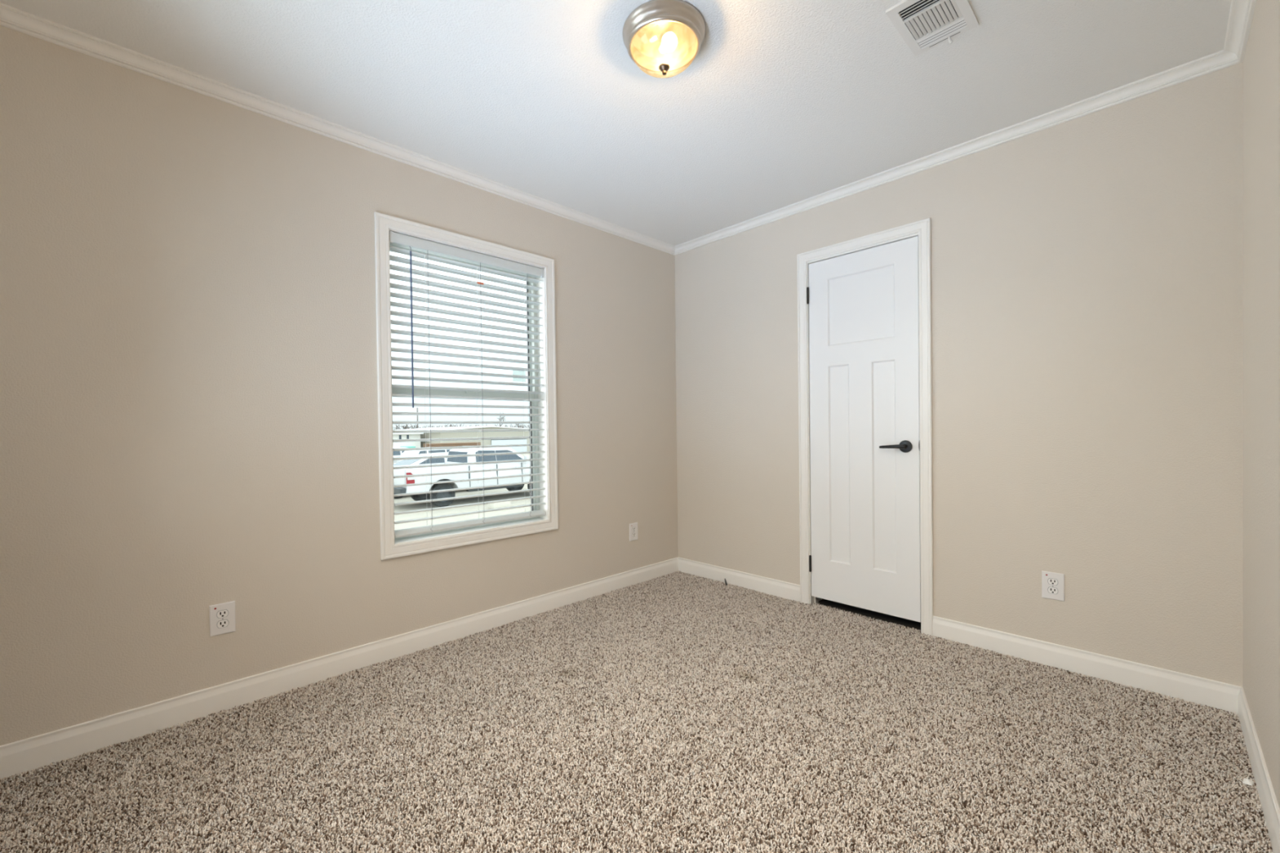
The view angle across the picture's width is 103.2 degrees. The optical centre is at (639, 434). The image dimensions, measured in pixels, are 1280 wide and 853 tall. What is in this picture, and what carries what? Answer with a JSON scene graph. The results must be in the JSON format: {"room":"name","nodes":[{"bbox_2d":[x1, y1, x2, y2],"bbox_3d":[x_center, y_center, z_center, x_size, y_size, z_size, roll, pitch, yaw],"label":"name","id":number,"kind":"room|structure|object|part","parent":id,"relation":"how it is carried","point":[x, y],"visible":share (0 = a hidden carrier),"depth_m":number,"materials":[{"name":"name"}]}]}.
{"room":"empty bedroom","nodes":[
{"label":"empty bedroom","id":0,"kind":"room"},
{"bbox_2d":[0,25,678,746],"bbox_3d":[-1.026,-0.147,2.673,3.793,2.633,0.150,-1,1,-44],"label":"wall","id":1,"kind":"structure","parent":0,"point":[188,391],"depth_m":1.99,"materials":[{"name":"beige paint"}]},
{"bbox_2d":[208,600,235,636],"bbox_3d":[-1.625,0.720,1.981,0.078,0.120,0.008,-1,1,-44],"label":"wall outlet","id":2,"kind":"object","parent":1,"relation":"attached to","point":[222,615],"visible":1,"depth_m":1.98,"materials":[{"name":"white plastic"}]},
{"bbox_2d":[216,619,228,628],"bbox_3d":[-1.624,0.740,1.980,0.037,0.029,0.001,-1,1,-44],"label":"receptacle","id":3,"kind":"object","parent":2,"relation":"attached to","point":[220,624],"depth_m":1.98,"materials":[{"name":"white plastic"}]},
{"bbox_2d":[216,609,228,618],"bbox_3d":[-1.624,0.701,1.979,0.037,0.029,0.001,-1,1,-44],"label":"receptacle","id":4,"kind":"object","parent":2,"relation":"attached to","point":[220,614],"depth_m":1.98,"materials":[{"name":"white plastic"}]},
{"bbox_2d":[0,2,675,255],"bbox_3d":[-0.972,-1.340,2.589,3.493,0.046,0.048,-1,1,-44],"label":"trim","id":5,"kind":"structure","parent":1,"relation":"attached to","point":[11,17],"depth_m":2.07,"materials":[{"name":"white paint"}]},
{"bbox_2d":[0,557,678,779],"bbox_3d":[-0.955,1.015,2.627,3.493,0.109,0.012,-1,1,-44],"label":"baseboard","id":6,"kind":"structure","parent":1,"relation":"attached to","point":[17,757],"depth_m":2.08,"materials":[{"name":"white paint"}]},
{"bbox_2d":[374,211,558,559],"bbox_3d":[-0.914,-0.230,2.771,0.997,1.624,0.166,-1,1,-44],"label":"window","id":7,"kind":"structure","parent":1,"relation":"in","point":[391,547],"depth_m":2.72,"materials":[{"name":"white paint"}]},
{"bbox_3d":[-0.966,-0.582,2.817,0.833,0.749,0.024,-1,1,-44],"label":"sash","id":8,"kind":"part","parent":7,"relation":"part of","materials":[{"name":"white plastic"}]},
{"bbox_3d":[-0.938,0.132,2.805,0.833,0.760,0.026,-1,1,-44],"label":"sash","id":9,"kind":"part","parent":7,"relation":"part of","materials":[{"name":"white plastic"}]},
{"bbox_3d":[-0.950,-0.230,2.808,0.877,1.504,0.062,-1,1,-44],"label":"frame","id":10,"kind":"part","parent":7,"relation":"part of","materials":[{"name":"white plastic"}]},
{"bbox_2d":[389,231,545,537],"bbox_3d":[-0.887,-0.240,2.743,0.863,1.469,0.069,-1,1,-44],"label":"blind","id":11,"kind":"object","parent":7,"relation":"attached to","point":[395,238],"visible":0.89,"depth_m":2.70,"materials":[{"name":"white plastic"}]},
{"bbox_3d":[-1.076,-0.223,2.571,0.012,1.406,0.056,-1,1,-33],"label":"ladder cord","id":12,"kind":"part","parent":11,"relation":"part of","materials":[{"name":"white fabric"}]},
{"bbox_3d":[-1.055,-0.218,2.551,0.004,1.416,0.012,0,1,37],"label":"lift cord","id":13,"kind":"part","parent":11,"relation":"part of","materials":[{"name":"white fabric"}]},
{"bbox_3d":[-0.884,0.478,2.757,0.853,0.032,0.053,-1,1,-44],"label":"rail","id":14,"kind":"part","parent":11,"relation":"part of","materials":[{"name":"white plastic"}]},
{"bbox_3d":[-0.873,-0.227,2.767,0.012,1.406,0.056,-1,1,-33],"label":"ladder cord","id":15,"kind":"part","parent":11,"relation":"part of","materials":[{"name":"white fabric"}]},
{"bbox_3d":[-0.852,-0.222,2.747,0.004,1.416,0.012,0,1,37],"label":"lift cord","id":16,"kind":"part","parent":11,"relation":"part of","materials":[{"name":"white fabric"}]},
{"bbox_3d":[-0.664,-0.232,2.970,0.012,1.406,0.056,-1,1,-33],"label":"ladder cord","id":17,"kind":"part","parent":11,"relation":"part of","materials":[{"name":"white fabric"}]},
{"bbox_3d":[-0.643,-0.227,2.950,0.004,1.416,0.012,0,1,37],"label":"lift cord","id":18,"kind":"part","parent":11,"relation":"part of","materials":[{"name":"white fabric"}]},
{"bbox_2d":[629,522,637,541],"bbox_3d":[-0.038,0.677,3.520,0.078,0.120,0.008,-1,1,-44],"label":"wall outlet","id":19,"kind":"object","parent":1,"relation":"attached to","point":[633,526],"visible":1,"depth_m":3.51,"materials":[{"name":"white plastic"}]},
{"bbox_2d":[0,0,1231,245],"bbox_3d":[-0.029,-1.415,1.614,3.493,0.100,2.761,-1,1,-44],"label":"ceiling","id":20,"kind":"structure","parent":0,"point":[780,104],"depth_m":1.95,"materials":[{"name":"white paint"}]},
{"bbox_2d":[622,0,705,75],"bbox_3d":[0.085,-1.296,1.729,0.282,0.142,0.282,-1,1,-44],"label":"ceiling light","id":21,"kind":"object","parent":20,"relation":"attached to","point":[664,37],"visible":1,"depth_m":1.70,"materials":[{"name":"glass"}]},
{"bbox_3d":[0.090,-1.304,1.702,0.054,0.054,0.084,-1,1,-38],"label":"bulb","id":22,"kind":"part","parent":21,"relation":"part of","materials":[{"name":"white glass"}]},
{"bbox_2d":[885,0,978,56],"bbox_3d":[0.970,-1.363,1.676,0.283,0.030,0.197,-1,1,-44],"label":"ceiling vent","id":23,"kind":"object","parent":20,"relation":"in","point":[923,25],"visible":1,"depth_m":1.68,"materials":[{"name":"white metal"}]},
{"bbox_3d":[1.076,-1.362,1.754,0.016,0.024,0.011,-1,1,-6],"label":"damper lever","id":24,"kind":"part","parent":23,"relation":"part of","materials":[{"name":"white metal"}]},
{"bbox_2d":[0,577,1267,852],"bbox_3d":[0.003,1.118,1.642,3.493,0.100,2.761,-1,1,-44],"label":"floor","id":25,"kind":"structure","parent":0,"point":[1095,847],"depth_m":1.52,"materials":[{"name":"brown carpet"}]},
{"bbox_2d":[0,571,1273,852],"bbox_3d":[0.017,1.060,1.655,3.528,0.015,2.751,-1,1,-44],"label":"carpet","id":26,"kind":"object","parent":25,"relation":"on","point":[746,610],"visible":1,"depth_m":1.67,"materials":[{"name":"beige carpet"}]},
{"bbox_2d":[1242,777,1253,786],"bbox_3d":[1.803,1.027,1.503,0.028,0.014,0.019,-1,1,-28],"label":"paper scrap","id":27,"kind":"object","parent":26,"relation":"on","point":[1246,781],"visible":1,"depth_m":1.50,"materials":[{"name":"white paper"}]},
{"bbox_2d":[674,62,1242,686],"bbox_3d":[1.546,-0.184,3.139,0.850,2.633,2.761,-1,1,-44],"label":"wall","id":28,"kind":"structure","parent":0,"point":[1086,271],"depth_m":2.23,"materials":[{"name":"beige paint"}]},
{"bbox_2d":[678,557,799,602],"bbox_3d":[0.641,0.986,3.481,0.012,0.109,1.008,-1,1,-44],"label":"baseboard","id":29,"kind":"structure","parent":28,"relation":"attached to","point":[790,591],"depth_m":3.42,"materials":[{"name":"white paint"}]},
{"bbox_2d":[796,217,933,635],"bbox_3d":[1.270,-0.028,2.880,0.214,2.134,0.731,-1,1,-44],"label":"door","id":30,"kind":"structure","parent":28,"relation":"in","point":[864,302],"depth_m":2.82,"materials":[{"name":"white paint"}]},
{"bbox_3d":[1.344,0.066,2.692,0.056,0.024,0.127,-1,1,-44],"label":"lever","id":31,"kind":"part","parent":30,"relation":"part of","materials":[{"name":"black metal"}]},
{"bbox_3d":[1.403,0.065,2.678,0.014,0.065,0.065,-1,1,-44],"label":"handle","id":32,"kind":"part","parent":30,"relation":"part of","materials":[{"name":"black metal"}]},
{"bbox_2d":[674,49,1241,255],"bbox_3d":[1.209,-1.370,2.814,0.048,0.046,2.761,-1,1,-44],"label":"trim","id":33,"kind":"structure","parent":28,"relation":"attached to","point":[1220,60],"depth_m":2.34,"materials":[{"name":"white paint"}]},
{"bbox_2d":[1041,570,1064,601],"bbox_3d":[1.832,0.673,2.248,0.008,0.120,0.078,-1,1,-44],"label":"wall outlet","id":34,"kind":"object","parent":28,"relation":"attached to","point":[1052,583],"visible":1,"depth_m":2.25,"materials":[{"name":"white plastic"}]},
{"bbox_2d":[1047,586,1057,594],"bbox_3d":[1.831,0.693,2.247,0.001,0.029,0.037,-1,1,-44],"label":"receptacle","id":35,"kind":"object","parent":34,"relation":"attached to","point":[1051,590],"depth_m":2.25,"materials":[{"name":"white plastic"}]},
{"bbox_2d":[1047,577,1057,585],"bbox_3d":[1.831,0.653,2.247,0.001,0.029,0.037,-1,1,-44],"label":"receptacle","id":36,"kind":"object","parent":34,"relation":"attached to","point":[1051,581],"depth_m":2.25,"materials":[{"name":"white plastic"}]},
{"bbox_2d":[933,615,1242,713],"bbox_3d":[1.857,0.984,2.227,0.012,0.109,1.022,-1,1,-44],"label":"baseboard","id":37,"kind":"structure","parent":28,"relation":"attached to","point":[1208,692],"depth_m":2.14,"materials":[{"name":"white paint"}]},
{"bbox_2d":[1242,0,1279,809],"bbox_3d":[1.000,-0.150,0.583,3.793,2.633,0.150,-1,1,-44],"label":"wall","id":38,"kind":"structure","parent":0,"point":[1261,60],"depth_m":1.49,"materials":[{"name":"beige paint"}]},
{"bbox_2d":[1223,0,1256,62],"bbox_3d":[0.916,-1.343,0.641,3.493,0.046,0.048,-1,1,-44],"label":"trim","id":39,"kind":"structure","parent":38,"relation":"attached to","point":[1242,11],"depth_m":1.71,"materials":[{"name":"white paint"}]},
{"bbox_2d":[1237,687,1279,852],"bbox_3d":[0.959,1.012,0.654,3.493,0.109,0.012,-1,1,-44],"label":"baseboard","id":40,"kind":"structure","parent":38,"relation":"attached to","point":[1269,806],"depth_m":1.45,"materials":[{"name":"white paint"}]},
{"label":"outside","id":41,"kind":"structure","parent":0,"visible":0},
{"bbox_2d":[394,453,531,530],"bbox_3d":[-63.737,1.983,123.253,400.000,0.200,259.400,-1,1,-44],"label":"ground","id":42,"kind":"structure","parent":41,"point":[464,492],"depth_m":15.68,"materials":[{"name":"grey concrete"}]},
{"bbox_2d":[392,446,407,463],"bbox_3d":[-14.965,1.523,28.330,4.694,1.530,2.080,-1,1,-44],"label":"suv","id":43,"kind":"object","parent":42,"relation":"on","point":[396,454],"visible":0.02,"depth_m":28.54,"materials":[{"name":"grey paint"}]},
{"bbox_2d":[392,432,423,448],"bbox_3d":[-25.052,1.031,51.005,3.800,2.280,7.600,-1,1,-44],"label":"shed","id":44,"kind":"object","parent":42,"relation":"on","point":[401,435],"visible":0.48,"depth_m":48.75,"materials":[{"name":"white"}]},
{"bbox_2d":[393,452,448,498],"bbox_3d":[-8.237,1.530,19.810,4.694,1.530,2.080,-1,1,-44],"label":"suv","id":45,"kind":"object","parent":42,"relation":"on","point":[418,461],"visible":0.05,"depth_m":19.25,"materials":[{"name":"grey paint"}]},
{"bbox_2d":[396,448,450,462],"bbox_3d":[-10.586,1.472,27.979,4.694,1.530,2.080,-1,1,-44],"label":"suv","id":46,"kind":"object","parent":42,"relation":"on","point":[406,453],"visible":0.02,"depth_m":26.56,"materials":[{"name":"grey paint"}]},
{"bbox_2d":[422,442,480,447],"bbox_3d":[-14.815,1.431,40.385,4.300,1.450,0.900,-1,1,-44],"label":"stack","id":47,"kind":"object","parent":42,"relation":"on","point":[455,444],"visible":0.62,"depth_m":39.90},
{"bbox_2d":[392,423,528,430],"bbox_3d":[-47.817,-0.375,110.319,66.111,4.436,17.704,-1,1,-44],"label":"woodland","id":48,"kind":"object","parent":42,"relation":"on","point":[403,427],"visible":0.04,"depth_m":110.50,"materials":[{"name":"grey plant"}]},
{"bbox_2d":[393,445,530,506],"bbox_3d":[-5.690,1.354,17.795,5.798,1.860,2.340,-1,1,-44],"label":"pickup truck","id":49,"kind":"object","parent":42,"relation":"on","point":[401,481],"visible":0.61,"depth_m":16.83,"materials":[{"name":"white paint"}]},
{"bbox_2d":[405,472,414,484],"bbox_3d":[-6.890,1.341,15.288,0.235,0.370,0.032,-1,1,-44],"label":"tail light","id":50,"kind":"object","parent":49,"relation":"attached to","point":[408,480],"depth_m":15.27,"materials":[{"name":"red plastic"}]},
{"bbox_2d":[524,455,529,462],"bbox_3d":[-3.974,0.871,17.955,0.120,0.220,0.180,-1,1,-44],"label":"mirror","id":51,"kind":"object","parent":49,"relation":"attached to","point":[526,457],"depth_m":17.90,"materials":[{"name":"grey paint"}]},
{"bbox_2d":[397,426,529,452],"bbox_3d":[-20.404,0.615,56.834,10.800,2.870,15.500,-1,1,-44],"label":"building","id":52,"kind":"structure","parent":42,"relation":"on","point":[514,433],"depth_m":51.56,"materials":[{"name":"beige metal"}]},
{"bbox_3d":[-13.535,1.290,52.998,4.100,1.430,0.070,-1,1,-44],"label":"roller door","id":53,"kind":"part","parent":52,"relation":"part of","materials":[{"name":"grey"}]},
{"bbox_2d":[488,501,510,508],"bbox_3d":[-4.348,2.189,15.779,0.550,0.200,0.400,-1,1,-44],"label":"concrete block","id":54,"kind":"object","parent":42,"relation":"on","point":[501,504],"visible":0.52,"depth_m":15.61,"materials":[{"name":"beige concrete"}]},
{"bbox_2d":[497,416,504,426],"bbox_3d":[-22.972,-1.026,85.348,1.484,5.609,1.613,-1,1,-44],"label":"bare tree","id":55,"kind":"object","parent":42,"relation":"on","point":[502,417],"visible":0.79,"depth_m":85.25,"materials":[{"name":"grey plant"}]}
]}

